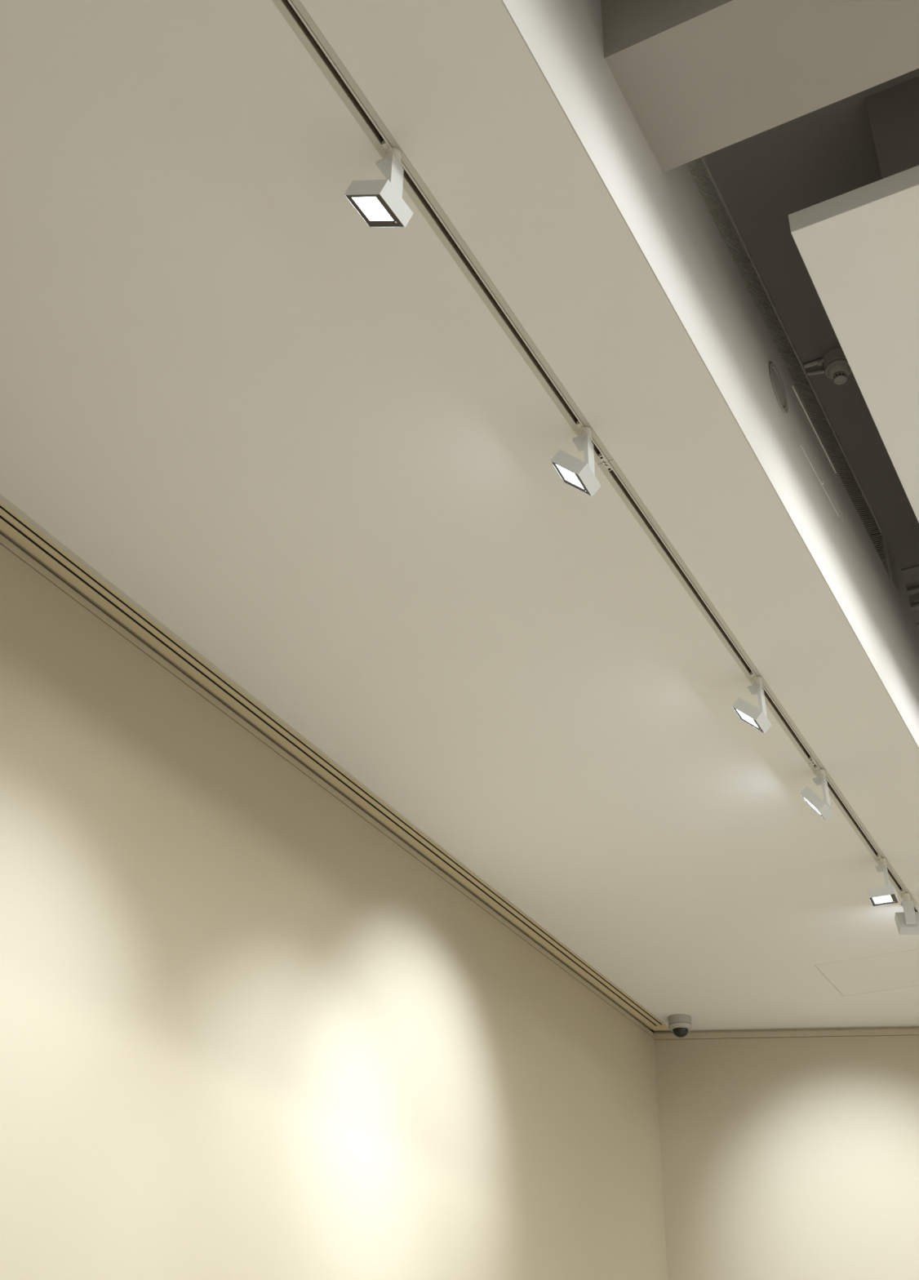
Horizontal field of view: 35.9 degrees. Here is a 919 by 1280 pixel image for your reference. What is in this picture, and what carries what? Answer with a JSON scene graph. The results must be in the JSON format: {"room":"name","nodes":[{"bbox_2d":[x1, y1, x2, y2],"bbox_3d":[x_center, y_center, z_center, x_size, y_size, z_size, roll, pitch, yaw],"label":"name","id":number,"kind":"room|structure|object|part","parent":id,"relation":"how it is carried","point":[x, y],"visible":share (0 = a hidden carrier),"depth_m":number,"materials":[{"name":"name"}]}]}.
{"room":"museum","nodes":[
{"label":"museum","id":0,"kind":"room"},
{"bbox_2d":[0,543,667,1279],"bbox_3d":[-1.860,1.422,3.457,0.150,4.548,12.754,-16,-37,24],"label":"wall","id":1,"kind":"structure","parent":0,"point":[246,1033],"depth_m":5.53,"materials":[{"name":"beige paint"}]},
{"bbox_2d":[0,532,670,1038],"bbox_3d":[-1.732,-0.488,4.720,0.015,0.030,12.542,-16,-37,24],"label":"trim","id":2,"kind":"structure","parent":1,"relation":"attached to","point":[6,544],"depth_m":6.15,"materials":[{"name":"beige paint"}]},
{"bbox_2d":[0,0,918,1031],"bbox_3d":[-0.086,-0.351,5.028,2.331,0.108,14.700,-16,-37,24],"label":"ceiling","id":3,"kind":"structure","parent":0,"point":[292,430],"depth_m":4.67,"materials":[{"name":"white paint"}]},
{"bbox_2d":[0,493,565,946],"bbox_3d":[-1.272,-0.205,5.194,0.041,0.002,7.950,-16,-37,24],"label":"strip","id":4,"kind":"object","parent":3,"relation":"attached to","point":[6,502],"visible":1,"depth_m":5.47,"materials":[{"name":"paint"}]},
{"bbox_2d":[0,501,669,1031],"bbox_3d":[-1.657,-0.519,4.761,0.126,0.039,12.523,-16,-37,24],"label":"ceiling vent","id":5,"kind":"object","parent":3,"relation":"in","point":[13,526],"visible":0.95,"depth_m":6.10,"materials":[{"name":"white metal"}]},
{"bbox_3d":[1.312,2.535,9.263,0.111,0.002,0.129,-16,-37,24],"label":"plate","id":6,"kind":"part","parent":5,"relation":"part of","materials":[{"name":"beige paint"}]},
{"bbox_2d":[272,0,613,464],"bbox_3d":[-1.238,-2.342,1.979,0.054,0.046,7.142,-16,-37,24],"label":"track","id":7,"kind":"object","parent":3,"relation":"attached to","point":[294,12],"visible":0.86,"depth_m":3.76,"materials":[{"name":"white metal"}]},
{"bbox_2d":[344,140,413,227],"bbox_3d":[-0.198,-1.135,3.547,0.130,0.238,0.117,-17,-37,25],"label":"track spotlight","id":8,"kind":"object","parent":7,"relation":"attached to","point":[380,203],"visible":1,"depth_m":3.50,"materials":[{"name":"white plastic"}]},
{"bbox_3d":[-0.160,-1.143,3.527,0.014,0.129,0.053,-17,-37,25],"label":"arm","id":9,"kind":"part","parent":8,"relation":"part of"},
{"bbox_2d":[550,420,600,496],"bbox_3d":[0.358,-0.562,4.400,0.121,0.236,0.117,-14,-36,22],"label":"track spotlight","id":10,"kind":"object","parent":7,"relation":"attached to","point":[575,473],"visible":1,"depth_m":4.35,"materials":[{"name":"white plastic"}]},
{"bbox_3d":[0.400,-0.569,4.380,0.014,0.129,0.053,-14,-36,22],"label":"arm","id":11,"kind":"part","parent":10,"relation":"part of"},
{"bbox_2d":[667,1013,691,1037],"bbox_3d":[1.406,2.467,9.046,0.147,0.126,0.147,-16,-37,24],"label":"dome camera","id":12,"kind":"object","parent":3,"relation":"attached to","point":[679,1024],"visible":1,"depth_m":9.01,"materials":[{"name":"white plastic"}]},
{"bbox_2d":[598,459,819,764],"bbox_3d":[1.011,-0.034,5.407,0.054,0.046,2.263,-16,-37,24],"label":"track","id":13,"kind":"object","parent":3,"relation":"attached to","point":[616,477],"visible":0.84,"depth_m":5.19,"materials":[{"name":"white metal"}]},
{"bbox_2d":[598,453,612,471],"bbox_3d":[0.470,-0.573,4.576,0.014,0.014,0.081,-16,-37,24],"label":"connector","id":14,"kind":"object","parent":13,"relation":"attached to","point":[600,455],"visible":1,"depth_m":4.57,"materials":[{"name":"white plastic"}]},
{"bbox_2d":[732,671,771,733],"bbox_3d":[1.147,0.247,5.602,0.121,0.236,0.117,-15,-37,23],"label":"track spotlight","id":15,"kind":"object","parent":13,"relation":"attached to","point":[756,717],"visible":1,"depth_m":5.56,"materials":[{"name":"white plastic"}]},
{"bbox_3d":[1.188,0.240,5.581,0.014,0.129,0.053,-15,-37,23],"label":"arm","id":16,"kind":"part","parent":15,"relation":"part of"},
{"bbox_2d":[808,756,816,765],"bbox_3d":[1.546,0.532,6.217,0.014,0.014,0.066,-16,-37,24],"label":"connector","id":17,"kind":"object","parent":13,"relation":"attached to","point":[811,759],"visible":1,"depth_m":6.21,"materials":[{"name":"white plastic"}]},
{"bbox_2d":[808,755,918,913],"bbox_3d":[2.409,1.401,7.537,0.054,0.046,3.581,-16,-37,24],"label":"track","id":18,"kind":"object","parent":3,"relation":"attached to","point":[834,792],"visible":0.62,"depth_m":6.77,"materials":[{"name":"white metal"}]},
{"bbox_2d":[799,764,833,821],"bbox_3d":[1.562,0.671,6.234,0.111,0.232,0.117,-16,-37,24],"label":"track spotlight","id":19,"kind":"object","parent":18,"relation":"attached to","point":[821,806],"visible":1,"depth_m":6.19,"materials":[{"name":"white plastic"}]},
{"bbox_3d":[1.601,0.665,6.211,0.014,0.129,0.053,-16,-37,24],"label":"arm","id":20,"kind":"part","parent":19,"relation":"part of"},
{"bbox_2d":[866,853,898,906],"bbox_3d":[2.068,1.172,6.980,0.124,0.230,0.117,-13,-36,20],"label":"track spotlight","id":21,"kind":"object","parent":18,"relation":"attached to","point":[887,895],"visible":1,"depth_m":6.91,"materials":[{"name":"white plastic"}]},
{"bbox_3d":[2.096,1.172,6.965,0.014,0.129,0.053,-13,-36,20],"label":"arm","id":22,"kind":"part","parent":21,"relation":"part of"},
{"bbox_2d":[894,888,918,934],"bbox_3d":[2.317,1.415,7.342,0.117,0.228,0.117,-2,-33,4],"label":"track spotlight","id":23,"kind":"object","parent":18,"relation":"attached to","point":[907,922],"visible":1,"depth_m":7.30,"materials":[{"name":"white plastic"}]},
{"bbox_3d":[2.314,1.403,7.307,0.053,0.129,0.014,-2,-33,4],"label":"arm","id":24,"kind":"part","parent":23,"relation":"part of"},
{"bbox_2d":[815,948,918,995],"bbox_3d":[2.501,1.917,8.364,0.668,0.088,0.588,-16,-37,24],"label":"access hatch","id":25,"kind":"object","parent":3,"relation":"attached to","point":[899,969],"visible":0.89,"depth_m":8.34,"materials":[{"name":"white paint"}]},
{"bbox_2d":[501,0,918,748],"bbox_3d":[-0.201,-2.217,3.221,0.135,1.236,10.125,-16,-37,24],"label":"cove","id":26,"kind":"structure","parent":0,"point":[666,214],"depth_m":4.66,"materials":[{"name":"white paint"}]},
{"bbox_2d":[768,361,788,413],"bbox_3d":[1.169,-0.924,5.202,0.008,0.197,0.197,-16,-37,24],"label":"round cover","id":27,"kind":"object","parent":26,"relation":"attached to","point":[778,387],"visible":1,"depth_m":5.20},
{"bbox_2d":[685,156,890,578],"bbox_3d":[1.304,-1.098,5.680,0.057,0.285,2.895,-16,-37,24],"label":"air vent","id":28,"kind":"object","parent":26,"relation":"in","point":[698,169],"visible":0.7,"depth_m":5.57,"materials":[{"name":"metal"}]},
{"bbox_2d":[791,385,836,473],"bbox_3d":[1.433,-0.842,5.723,0.004,0.011,0.594,-16,-37,24],"label":"strip","id":29,"kind":"object","parent":26,"relation":"attached to","point":[792,385],"visible":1,"depth_m":5.69,"materials":[{"name":"white metal"}]},
{"bbox_2d":[800,444,839,516],"bbox_3d":[1.406,-0.615,5.531,0.002,0.026,0.520,-16,-37,24],"label":"strip","id":30,"kind":"object","parent":26,"relation":"attached to","point":[801,445],"visible":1,"depth_m":5.52,"materials":[{"name":"white metal"}]},
{"bbox_2d":[654,1035,918,1279],"bbox_3d":[5.091,4.353,7.651,7.771,4.538,0.150,-3,-34,6],"label":"wall","id":31,"kind":"structure","parent":0,"point":[783,1158],"depth_m":8.78,"materials":[{"name":"beige paint"}]},
{"bbox_2d":[653,1026,918,1039],"bbox_3d":[5.129,2.400,8.851,7.769,0.039,0.013,-3,-34,6],"label":"trim","id":32,"kind":"structure","parent":31,"relation":"attached to","point":[895,1032],"depth_m":9.18,"materials":[{"name":"beige paint"}]},
{"bbox_2d":[704,68,918,568],"bbox_3d":[1.980,-3.369,2.597,5.077,0.090,10.470,-16,-37,24],"label":"ceiling","id":33,"kind":"structure","parent":0,"point":[828,152],"depth_m":5.29,"materials":[{"name":"paint"}]},
{"bbox_2d":[600,0,918,172],"bbox_3d":[2.620,-2.399,3.382,4.777,0.642,0.444,-16,-37,24],"label":"ceiling beam","id":34,"kind":"structure","parent":33,"relation":"attached to","point":[698,78],"depth_m":4.03,"materials":[{"name":"paint"}]},
{"bbox_2d":[803,347,851,384],"bbox_3d":[1.526,-1.105,5.858,0.187,0.131,0.112,-16,-37,24],"label":"smoke detector","id":35,"kind":"object","parent":33,"relation":"attached to","point":[837,367],"visible":0.91,"depth_m":5.82,"materials":[{"name":"plastic"}]},
{"bbox_2d":[864,75,918,178],"bbox_3d":[3.409,-1.964,4.119,4.210,0.528,0.766,-16,-37,24],"label":"ceiling box","id":36,"kind":"object","parent":33,"relation":"attached to","point":[893,112],"visible":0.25,"depth_m":4.71,"materials":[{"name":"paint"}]},
{"bbox_2d":[788,164,918,523],"bbox_3d":[3.712,-1.202,4.668,4.504,0.086,2.828,-16,-37,24],"label":"raft","id":37,"kind":"object","parent":36,"relation":"hanging from","point":[859,248],"visible":1,"depth_m":4.72,"materials":[{"name":"paint"}]},
{"bbox_3d":[4.408,-0.310,5.953,4.777,1.236,0.135,-16,-37,24],"label":"wall","id":38,"kind":"structure","parent":0,"visible":0},
{"bbox_2d":[901,564,918,630],"bbox_3d":[4.343,-0.794,6.106,4.777,0.262,0.180,-16,-37,24],"label":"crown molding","id":39,"kind":"structure","parent":38,"relation":"attached to","point":[910,574],"depth_m":7.07,"materials":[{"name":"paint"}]}
]}

